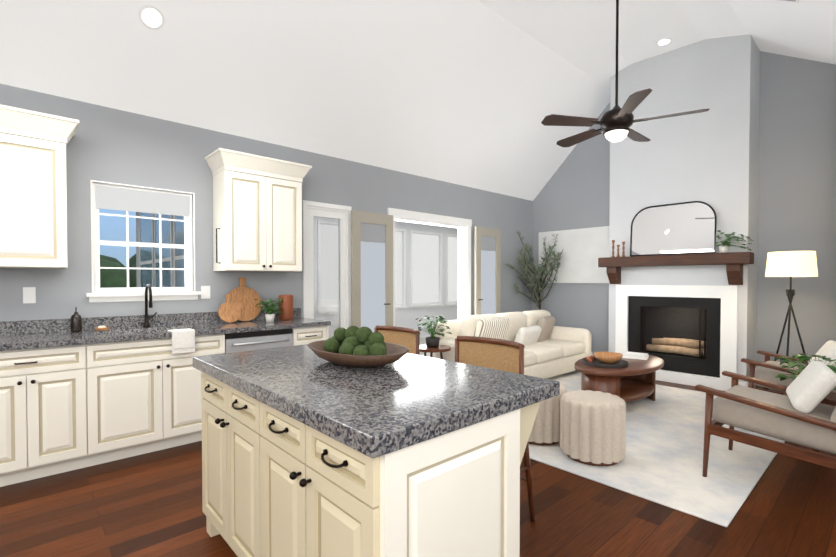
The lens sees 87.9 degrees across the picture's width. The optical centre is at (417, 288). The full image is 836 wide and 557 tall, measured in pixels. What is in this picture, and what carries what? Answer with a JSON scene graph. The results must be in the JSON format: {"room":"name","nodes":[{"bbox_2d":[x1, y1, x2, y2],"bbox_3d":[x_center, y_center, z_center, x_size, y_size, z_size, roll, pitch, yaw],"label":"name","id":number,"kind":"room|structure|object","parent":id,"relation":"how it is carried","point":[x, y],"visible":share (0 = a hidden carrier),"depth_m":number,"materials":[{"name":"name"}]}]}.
{"room":"living room","nodes":[
{"label":"living room","id":0,"kind":"room"},
{"bbox_2d":[136,212,184,286],"bbox_3d":[-2.853,-0.269,5.383,1.800,3.570,2.790,-1,1,-42],"label":"wall","id":1,"kind":"structure","parent":0,"point":[147,230],"depth_m":5.22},
{"bbox_2d":[0,84,532,320],"bbox_3d":[-1.617,-0.154,4.481,10.050,2.770,0.150,-1,1,-42],"label":"wall","id":2,"kind":"structure","parent":0,"point":[107,144],"depth_m":3.97,"materials":[{"name":"grey paint"}]},
{"bbox_2d":[23,287,35,303],"bbox_3d":[-2.887,0.053,3.220,0.070,0.120,0.006,-1,1,-42],"label":"electrical outlet plate","id":3,"kind":"object","parent":2,"relation":"attached to","point":[29,294],"depth_m":3.22,"materials":[{"name":"white plastic"}]},
{"bbox_2d":[0,105,78,268],"bbox_3d":[-2.930,-0.667,2.891,1.040,1.050,0.410,-1,1,-42],"label":"upper cabinet","id":4,"kind":"object","parent":2,"relation":"attached to","point":[33,209],"visible":1,"depth_m":2.98,"materials":[{"name":"wood"}]},
{"bbox_2d":[86,180,200,301],"bbox_3d":[-2.366,-0.380,3.762,0.840,0.977,0.200,-1,1,-42],"label":"kitchen window","id":5,"kind":"structure","parent":2,"relation":"in","point":[118,196],"depth_m":3.72,"materials":[{"name":"white wood"}]},
{"bbox_2d":[0,308,299,335],"bbox_3d":[-2.754,0.286,3.330,4.010,0.099,0.022,-1,1,-42],"label":"backsplash","id":6,"kind":"structure","parent":2,"relation":"attached to","point":[7,328],"depth_m":3.56,"materials":[{"name":"grey stone"}]},
{"bbox_2d":[201,286,209,298],"bbox_3d":[-1.981,0.039,4.045,0.080,0.120,0.006,-1,1,-42],"label":"electrical outlet plate","id":7,"kind":"object","parent":2,"relation":"attached to","point":[205,290],"depth_m":4.04,"materials":[{"name":"white plastic"}]},
{"bbox_2d":[205,148,311,271],"bbox_3d":[-1.518,-0.689,4.177,0.880,1.050,0.410,-1,1,-42],"label":"upper cabinet","id":8,"kind":"object","parent":2,"relation":"attached to","point":[257,213],"visible":1,"depth_m":4.03,"materials":[{"name":"wood"}]},
{"bbox_2d":[302,200,500,336],"bbox_3d":[-0.014,0.093,5.858,3.370,2.230,0.278,-1,1,-42],"label":"door frame","id":9,"kind":"structure","parent":2,"relation":"attached to","point":[366,259],"depth_m":5.25,"materials":[{"name":"white wood"}]},
{"bbox_2d":[313,217,457,337],"bbox_3d":[0.796,-0.293,6.797,7.960,3.570,0.030,-1,1,-42],"label":"wall","id":10,"kind":"structure","parent":0,"point":[426,270],"depth_m":9.86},
{"bbox_2d":[0,337,835,556],"bbox_3d":[0.002,1.284,4.323,12.600,0.100,8.700,-1,1,-42],"label":"floor","id":11,"kind":"structure","parent":0,"point":[147,505],"depth_m":2.39,"materials":[{"name":"brown wood"}]},
{"bbox_2d":[0,344,99,486],"bbox_3d":[-2.699,0.819,2.989,0.728,0.875,0.615,-1,1,-42],"label":"base cabinet","id":12,"kind":"object","parent":11,"relation":"on","point":[50,397],"depth_m":2.84,"materials":[{"name":"wood"}]},
{"bbox_2d":[0,316,330,351],"bbox_3d":[-2.546,0.384,3.104,4.010,0.090,0.640,-1,1,-42],"label":"countertop","id":13,"kind":"structure","parent":12,"relation":"on","point":[90,335],"depth_m":3.29,"materials":[{"name":"grey stone"}]},
{"bbox_2d":[70,307,81,331],"bbox_3d":[-2.627,0.240,3.331,0.068,0.188,0.070,-1,1,-42],"label":"soap dispenser","id":14,"kind":"object","parent":13,"relation":"on","point":[76,322],"visible":1,"depth_m":3.31,"materials":[{"name":"black metal"}]},
{"bbox_2d":[95,325,109,330],"bbox_3d":[-2.502,0.315,3.433,0.097,0.035,0.100,-1,1,-42],"label":"dish","id":15,"kind":"object","parent":13,"relation":"on","point":[101,328],"visible":1,"depth_m":3.41,"materials":[{"name":"brown wood"}]},
{"bbox_2d":[143,284,156,326],"bbox_3d":[-2.224,0.146,3.624,0.105,0.366,0.210,-1,1,-42],"label":"faucet","id":16,"kind":"object","parent":13,"relation":"on","point":[146,318],"visible":1,"depth_m":3.65,"materials":[{"name":"black metal"}]},
{"bbox_2d":[218,277,261,322],"bbox_3d":[-1.702,0.108,4.147,0.430,0.424,0.164,-1,1,-42],"label":"cutting boards","id":17,"kind":"object","parent":13,"relation":"on","point":[240,303],"visible":0.98,"depth_m":4.17,"materials":[{"name":"brown wood"}]},
{"bbox_2d":[254,299,282,321],"bbox_3d":[-1.416,0.205,4.152,0.274,0.230,0.276,-1,1,-42],"label":"potted plant","id":18,"kind":"object","parent":13,"relation":"on","point":[269,316],"visible":1,"depth_m":4.12,"materials":[{"name":"green plant"}]},
{"bbox_2d":[278,295,292,319],"bbox_3d":[-1.333,0.191,4.374,0.144,0.250,0.144,-1,1,-42],"label":"canister","id":19,"kind":"object","parent":13,"relation":"on","point":[287,310],"visible":0.98,"depth_m":4.31,"materials":[{"name":"orange ceramic"}]},
{"bbox_2d":[100,328,227,463],"bbox_3d":[-2.156,0.811,3.483,0.975,0.875,0.615,-1,1,-42],"label":"base cabinet","id":20,"kind":"object","parent":11,"relation":"on","point":[121,387],"depth_m":3.23,"materials":[{"name":"wood"}]},
{"bbox_2d":[168,328,194,353],"bbox_3d":[-1.846,0.413,3.382,0.160,0.175,0.142,-1,1,-42],"label":"dish towel","id":21,"kind":"object","parent":20,"relation":"hanging from","point":[183,340],"visible":0.98,"depth_m":3.33,"materials":[{"name":"white fabric"}]},
{"bbox_2d":[201,372,264,556],"bbox_3d":[-0.624,0.842,2.162,0.625,0.858,0.826,-1,1,-42],"label":"base cabinet","id":22,"kind":"object","parent":11,"relation":"on","point":[233,421],"depth_m":1.91,"materials":[{"name":"wood"}]},
{"bbox_2d":[193,344,559,457],"bbox_3d":[-0.306,0.387,1.968,0.905,0.055,1.565,-1,1,-42],"label":"countertop","id":23,"kind":"structure","parent":22,"relation":"on","point":[407,400],"depth_m":1.55,"materials":[{"name":"stone"}]},
{"bbox_2d":[307,326,408,367],"bbox_3d":[-0.294,0.268,2.075,0.400,0.175,0.620,-1,1,-42],"label":"moss bowl","id":24,"kind":"object","parent":23,"relation":"on","point":[357,347],"visible":1,"depth_m":1.97,"materials":[{"name":"brown wood"}]},
{"bbox_2d":[228,328,299,352],"bbox_3d":[-1.575,0.802,4.012,0.718,0.875,0.615,-1,1,-42],"label":"dishwasher","id":25,"kind":"object","parent":11,"relation":"on","point":[283,337],"depth_m":3.78,"materials":[{"name":"metal"}]},
{"bbox_2d":[300,324,330,344],"bbox_3d":[-1.216,0.796,4.338,0.371,0.875,0.615,-1,1,-42],"label":"base cabinet","id":26,"kind":"object","parent":11,"relation":"on","point":[307,335],"depth_m":4.12,"materials":[{"name":"wood"}]},
{"bbox_2d":[265,404,524,556],"bbox_3d":[-0.147,0.851,1.639,0.625,0.858,0.826,-1,1,-42],"label":"base cabinet","id":27,"kind":"object","parent":11,"relation":"on","point":[276,483],"depth_m":1.34,"materials":[{"name":"wood"}]},
{"bbox_2d":[374,325,419,354],"bbox_3d":[-0.238,0.769,2.973,0.464,0.978,0.484,-1,1,-42],"label":"counter stool","id":28,"kind":"object","parent":11,"relation":"on","point":[409,338],"visible":0.25,"depth_m":3.09,"materials":[{"name":"beige wicker"}]},
{"bbox_2d":[420,344,450,358],"bbox_3d":[0.167,0.949,4.968,0.420,0.552,0.420,-1,1,-42],"label":"end table","id":29,"kind":"object","parent":11,"relation":"on","point":[440,349],"visible":0.48,"depth_m":4.85,"materials":[{"name":"brown wood"}]},
{"bbox_2d":[416,315,451,347],"bbox_3d":[0.166,0.485,4.955,0.426,0.372,0.437,-1,1,-42],"label":"potted plant","id":30,"kind":"object","parent":29,"relation":"on","point":[432,341],"visible":1,"depth_m":4.91,"materials":[{"name":"green plant"}]},
{"bbox_2d":[455,336,534,521],"bbox_3d":[0.307,0.779,2.374,0.464,0.978,0.484,-1,1,-42],"label":"counter stool","id":31,"kind":"object","parent":11,"relation":"on","point":[500,354],"visible":0.21,"depth_m":2.47,"materials":[{"name":"brown wicker"}]},
{"bbox_2d":[433,310,592,378],"bbox_3d":[1.344,0.771,5.834,2.330,0.875,1.020,-1,1,-42],"label":"sofa","id":32,"kind":"object","parent":11,"relation":"on","point":[551,350],"visible":0.5,"depth_m":5.63,"materials":[{"name":"beige fabric"}]},
{"bbox_2d":[505,231,564,309],"bbox_3d":[1.981,0.115,7.009,0.930,2.146,0.922,-1,1,-42],"label":"tree","id":33,"kind":"object","parent":11,"relation":"on","point":[537,280],"visible":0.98,"depth_m":7.12,"materials":[{"name":"green plant"}]},
{"bbox_2d":[523,371,784,526],"bbox_3d":[1.932,1.229,4.274,3.110,0.012,2.530,-1,1,-42],"label":"rug","id":34,"kind":"object","parent":11,"relation":"on","point":[661,463],"visible":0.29,"depth_m":3.12,"materials":[{"name":"white fabric"}]},
{"bbox_2d":[528,383,566,445],"bbox_3d":[0.994,1.014,3.585,0.445,0.440,0.445,-1,1,-42],"label":"pouf","id":35,"kind":"object","parent":34,"relation":"on","point":[545,430],"visible":0.38,"depth_m":3.38,"materials":[{"name":"fabric"}]},
{"bbox_2d":[560,390,625,465],"bbox_3d":[1.288,1.020,3.203,0.445,0.440,0.445,-1,1,-42],"label":"pouf","id":36,"kind":"object","parent":34,"relation":"on","point":[592,428],"visible":1,"depth_m":3.03,"materials":[{"name":"fabric"}]},
{"bbox_2d":[574,353,663,401],"bbox_3d":[2.099,0.988,4.510,1.332,0.460,0.720,-1,1,-42],"label":"coffee table","id":37,"kind":"object","parent":34,"relation":"on","point":[635,379],"visible":0.73,"depth_m":4.22,"materials":[{"name":"brown wood"}]},
{"bbox_2d":[582,352,628,368],"bbox_3d":[1.864,0.707,4.318,0.430,0.105,0.430,-1,1,-42],"label":"tray","id":38,"kind":"object","parent":37,"relation":"on","point":[612,360],"visible":1,"depth_m":4.25,"materials":[{"name":"brown wood"}]},
{"bbox_2d":[621,351,648,359],"bbox_3d":[2.349,0.730,4.706,0.263,0.045,0.204,1,1,34],"label":"books","id":39,"kind":"object","parent":37,"relation":"on","point":[635,355],"visible":0.82,"depth_m":4.64,"materials":[{"name":"paper"}]},
{"bbox_2d":[695,361,835,476],"bbox_3d":[2.429,0.805,2.778,0.742,0.890,0.952,-1,1,-42],"label":"armchair","id":40,"kind":"object","parent":34,"relation":"on","point":[800,414],"visible":1,"depth_m":2.67,"materials":[{"name":"brown wood"}]},
{"bbox_2d":[741,340,835,405],"bbox_3d":[3.473,0.788,3.770,0.742,0.890,0.952,-1,1,-42],"label":"armchair","id":41,"kind":"object","parent":34,"relation":"on","point":[768,370],"visible":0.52,"depth_m":3.80,"materials":[{"name":"brown wood"}]},
{"bbox_2d":[765,251,817,389],"bbox_3d":[3.773,0.434,4.397,0.474,1.602,0.468,-1,1,-42],"label":"floor lamp","id":42,"kind":"object","parent":11,"relation":"on","point":[790,264],"visible":0.88,"depth_m":4.32,"materials":[{"name":"white fabric"}]},
{"bbox_2d":[784,391,835,456],"bbox_3d":[2.978,1.023,3.241,0.380,0.460,0.380,-1,1,-42],"label":"side table","id":43,"kind":"object","parent":11,"relation":"on","point":[832,394],"visible":0.19,"depth_m":3.23,"materials":[{"name":"brown wood"}]},
{"bbox_2d":[774,354,835,389],"bbox_3d":[2.984,0.634,3.247,0.536,0.312,0.491,-1,1,-42],"label":"potted plant","id":44,"kind":"object","parent":43,"relation":"on","point":[802,357],"visible":0.27,"depth_m":3.26,"materials":[{"name":"green plant"}]},
{"bbox_2d":[0,0,835,200],"bbox_3d":[0.162,-2.278,2.379,10.300,1.650,5.300,-1,1,-42],"label":"ceiling","id":45,"kind":"structure","parent":0,"point":[471,93],"depth_m":4.45,"materials":[{"name":"white paint"}]},
{"bbox_2d":[138,5,164,29],"bbox_3d":[-1.990,-2.022,3.241,0.170,0.123,0.125,-1,1,-42],"label":"recessed light","id":46,"kind":"object","parent":45,"relation":"in","point":[151,17],"visible":1,"depth_m":3.24,"materials":[{"name":"white"}]},
{"bbox_2d":[541,0,709,146],"bbox_3d":[1.740,-2.138,3.759,1.243,1.732,1.292,-1,1,-42],"label":"ceiling fan","id":47,"kind":"object","parent":45,"relation":"hanging from","point":[616,122],"visible":1,"depth_m":3.67,"materials":[{"name":"brown metal"}]},
{"bbox_2d":[656,38,671,45],"bbox_3d":[3.034,-3.037,5.348,0.170,0.011,0.170,-1,1,-42],"label":"recessed light","id":48,"kind":"object","parent":45,"relation":"in","point":[663,41],"visible":1,"depth_m":5.34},
{"bbox_2d":[777,0,798,2],"bbox_3d":[3.244,-2.589,3.826,0.260,0.100,0.157,-1,1,-42],"label":"ceiling vent","id":49,"kind":"object","parent":45,"relation":"in","point":[796,1],"visible":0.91,"depth_m":3.88,"materials":[{"name":"white metal"}]},
{"bbox_2d":[608,34,759,381],"bbox_3d":[3.455,-0.935,5.752,0.520,4.290,1.600,-1,1,-42],"label":"wall","id":50,"kind":"structure","parent":0,"point":[710,157],"depth_m":5.40,"materials":[{"name":"paint"}]},
{"bbox_2d":[628,296,720,377],"bbox_3d":[3.431,0.590,5.743,0.442,0.956,1.076,-1,1,-42],"label":"fireplace insert","id":51,"kind":"object","parent":50,"relation":"in","point":[690,356],"visible":0.83,"depth_m":5.55,"materials":[{"name":"black metal"}]},
{"bbox_2d":[598,252,753,284],"bbox_3d":[3.180,-0.231,5.514,0.218,0.370,1.720,-1,1,-42],"label":"mantel shelf","id":52,"kind":"object","parent":50,"relation":"attached to","point":[733,262],"visible":1,"depth_m":5.27,"materials":[{"name":"brown wood"}]},
{"bbox_2d":[611,240,614,256],"bbox_3d":[2.717,-0.547,6.034,0.050,0.240,0.050,1,1,33],"label":"candlestick","id":53,"kind":"object","parent":52,"relation":"on","point":[613,241],"depth_m":6.02,"materials":[{"name":"brown wood"}]},
{"bbox_2d":[616,245,619,256],"bbox_3d":[2.764,-0.511,5.983,0.050,0.170,0.050,1,1,33],"label":"candlestick","id":54,"kind":"object","parent":52,"relation":"on","point":[618,249],"depth_m":5.97,"materials":[{"name":"brown wood"}]},
{"bbox_2d":[621,242,625,256],"bbox_3d":[2.811,-0.530,5.930,0.050,0.210,0.050,1,1,33],"label":"candlestick","id":55,"kind":"object","parent":52,"relation":"on","point":[623,243],"depth_m":5.92,"materials":[{"name":"brown wood"}]},
{"bbox_2d":[630,201,716,255],"bbox_3d":[3.237,-0.753,5.550,0.068,0.658,0.989,-1,1,-42],"label":"arched mirror","id":56,"kind":"object","parent":52,"relation":"on","point":[679,228],"visible":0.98,"depth_m":5.52,"materials":[{"name":"silver glass"}]},
{"bbox_2d":[715,230,752,252],"bbox_3d":[3.576,-0.539,4.922,0.328,0.263,0.352,-1,1,-42],"label":"mantel plant","id":57,"kind":"object","parent":52,"relation":"on","point":[726,244],"visible":0.94,"depth_m":4.96,"materials":[{"name":"green plant"}]},
{"bbox_2d":[615,285,737,390],"bbox_3d":[3.257,0.588,5.584,0.028,1.250,1.400,-1,1,-42],"label":"fireplace surround","id":58,"kind":"structure","parent":50,"relation":"attached to","point":[728,295],"depth_m":5.34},
{"bbox_2d":[532,51,835,367],"bbox_3d":[3.877,-0.936,5.785,0.150,4.290,5.600,-1,1,-42],"label":"wall","id":59,"kind":"structure","parent":0,"point":[797,166],"depth_m":5.18,"materials":[{"name":"grey paint"}]},
{"bbox_2d":[538,226,608,282],"bbox_3d":[2.583,-0.523,7.075,0.032,0.880,1.380,-1,1,-42],"label":"canvas art","id":60,"kind":"object","parent":59,"relation":"attached to","point":[584,249],"visible":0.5,"depth_m":7.03},
{"bbox_2d":[738,381,769,388],"bbox_3d":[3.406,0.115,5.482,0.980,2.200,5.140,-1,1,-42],"label":"baseboard","id":61,"kind":"structure","parent":59,"relation":"attached to","point":[744,384],"depth_m":5.03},
{"label":"outside","id":62,"kind":"structure","parent":0,"visible":0},
{"bbox_2d":[99,209,135,265],"bbox_3d":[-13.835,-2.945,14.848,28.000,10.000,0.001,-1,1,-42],"label":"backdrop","id":63,"kind":"structure","parent":62,"point":[112,228],"depth_m":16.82,"materials":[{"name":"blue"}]},
{"bbox_3d":[-13.110,1.550,4.879,15.550,0.050,15.830,-1,1,-42],"label":"ground","id":64,"kind":"structure","parent":0,"visible":0},
{"bbox_2d":[100,254,136,287],"bbox_3d":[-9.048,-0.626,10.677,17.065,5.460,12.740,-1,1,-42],"label":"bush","id":65,"kind":"object","parent":64,"relation":"on","point":[113,278],"visible":0.06,"depth_m":14.04,"materials":[{"name":"green plant"}]}
]}

